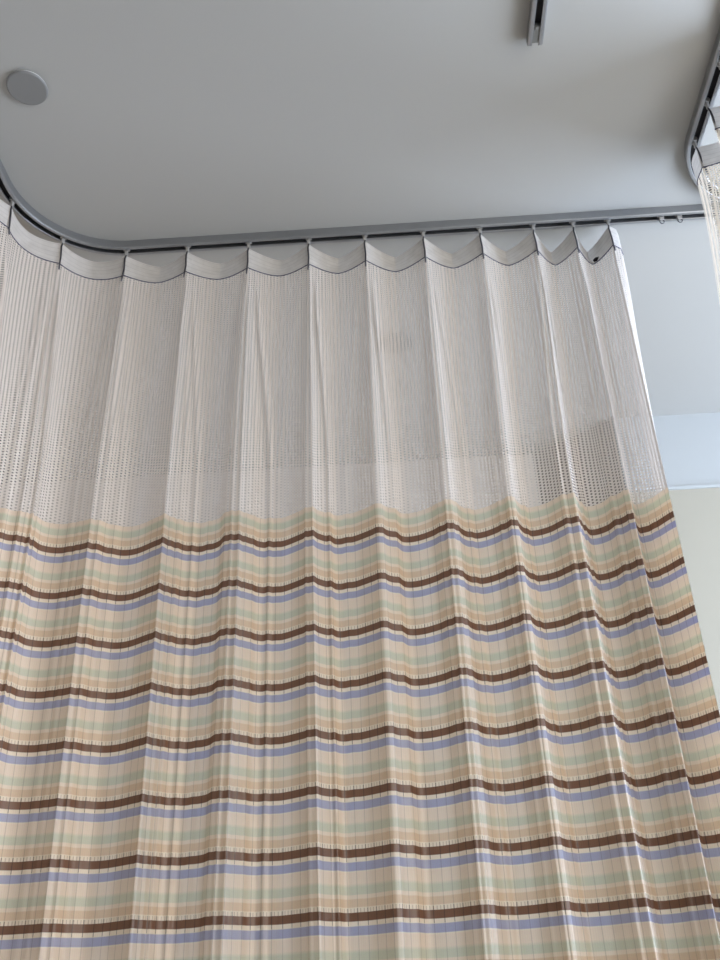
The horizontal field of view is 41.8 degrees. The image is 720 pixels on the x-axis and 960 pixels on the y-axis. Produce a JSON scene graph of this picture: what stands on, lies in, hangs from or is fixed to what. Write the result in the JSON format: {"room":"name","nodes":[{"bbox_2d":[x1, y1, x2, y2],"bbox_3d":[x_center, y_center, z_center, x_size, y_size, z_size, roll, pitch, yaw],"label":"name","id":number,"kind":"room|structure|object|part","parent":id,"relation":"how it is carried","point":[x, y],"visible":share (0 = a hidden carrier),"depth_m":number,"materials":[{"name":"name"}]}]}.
{"room":"hospital room","nodes":[
{"label":"hospital room","id":0,"kind":"room"},
{"bbox_2d":[0,454,538,526],"bbox_3d":[-0.810,1.161,2.192,2.730,2.620,0.100,-3,-30,2],"label":"wall","id":1,"kind":"structure","parent":0,"point":[527,454],"depth_m":2.75,"materials":[{"name":"paint"}]},
{"bbox_2d":[0,0,719,483],"bbox_3d":[-0.008,-0.870,1.439,4.800,0.100,3.334,-3,-30,2],"label":"ceiling","id":2,"kind":"structure","parent":0,"point":[157,119],"depth_m":1.76,"materials":[{"name":"paint"}]},
{"bbox_2d":[6,70,47,104],"bbox_3d":[-0.574,-0.677,1.628,0.069,0.008,0.069,-3,-30,2],"label":"sprinkler cover","id":3,"kind":"object","parent":2,"relation":"attached to","point":[27,87],"visible":1,"depth_m":1.62,"materials":[{"name":"plastic"}]},
{"bbox_2d":[0,159,719,255],"bbox_3d":[-0.019,-1.045,1.013,1.448,0.020,2.183,-3,-30,2],"label":"track","id":4,"kind":"object","parent":2,"relation":"attached to","point":[21,207],"visible":1,"depth_m":1.94,"materials":[{"name":"metal"}]},
{"bbox_2d":[0,196,719,959],"bbox_3d":[-0.232,0.410,1.216,1.545,2.312,0.681,18,-35,-31],"label":"privacy curtain","id":5,"kind":"object","parent":4,"relation":"hanging from","point":[444,730],"visible":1,"depth_m":1.49,"materials":[{"name":"fabric"}]},
{"bbox_3d":[-0.207,0.689,1.046,1.495,1.658,0.652,18,-35,-31],"label":"striped panel","id":6,"kind":"part","parent":5,"relation":"part of","materials":[{"name":"fabric"}]},
{"bbox_2d":[657,216,664,223],"bbox_3d":[0.616,-0.534,1.927,0.012,0.028,0.010,-3,-30,2],"label":"carrier","id":7,"kind":"object","parent":4,"relation":"attached to","point":[661,218],"visible":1,"depth_m":1.92,"materials":[{"name":"white plastic"}]},
{"bbox_2d":[675,215,682,222],"bbox_3d":[0.652,-0.536,1.926,0.012,0.028,0.010,-3,-30,2],"label":"carrier","id":8,"kind":"object","parent":4,"relation":"attached to","point":[679,217],"visible":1,"depth_m":1.92,"materials":[{"name":"white plastic"}]},
{"bbox_2d":[381,331,411,352],"bbox_3d":[0.089,-0.332,2.277,0.080,0.008,0.080,-3,-30,2],"label":"sprinkler cover","id":9,"kind":"object","parent":2,"relation":"attached to","point":[395,331],"visible":0.2,"depth_m":2.27,"materials":[{"name":"plastic"}]},
{"bbox_2d":[526,0,547,45],"bbox_3d":[0.246,-1.166,0.818,0.026,0.020,1.752,-3,-30,2],"label":"track","id":10,"kind":"object","parent":2,"relation":"attached to","point":[538,8],"visible":1,"depth_m":1.54,"materials":[{"name":"metal"}]},
{"bbox_2d":[684,27,719,199],"bbox_3d":[1.410,-1.132,0.959,1.692,0.020,2.151,-3,-30,2],"label":"track","id":11,"kind":"object","parent":2,"relation":"attached to","point":[710,85],"visible":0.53,"depth_m":1.71,"materials":[{"name":"metal"}]},
{"bbox_2d":[692,57,719,302],"bbox_3d":[0.678,0.316,1.115,0.128,2.312,0.274,-3,-30,2],"label":"privacy curtain","id":12,"kind":"object","parent":11,"relation":"hanging from","point":[704,157],"visible":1,"depth_m":1.70,"materials":[{"name":"fabric"}]},
{"bbox_2d":[533,419,625,505],"bbox_3d":[0.649,1.039,2.078,0.202,2.618,0.268,-3,-30,2],"label":"wall","id":13,"kind":"structure","parent":0,"point":[611,419],"depth_m":2.62,"materials":[{"name":"paint"}]},
{"bbox_2d":[612,412,719,489],"bbox_3d":[1.541,-0.049,2.645,1.668,0.234,0.268,-3,-30,2],"label":"wall","id":14,"kind":"structure","parent":0,"point":[689,444],"depth_m":2.55,"materials":[{"name":"paint"}]},
{"bbox_2d":[629,484,719,491],"bbox_3d":[1.538,-0.014,2.470,1.668,0.008,0.020,-3,-30,2],"label":"trim","id":15,"kind":"structure","parent":14,"relation":"attached to","point":[712,485],"depth_m":2.48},
{"bbox_2d":[631,487,719,713],"bbox_3d":[1.586,1.085,1.992,1.668,2.386,0.274,-3,-30,2],"label":"wall","id":16,"kind":"structure","parent":0,"point":[696,512],"depth_m":2.39,"materials":[{"name":"paint"}]}
]}

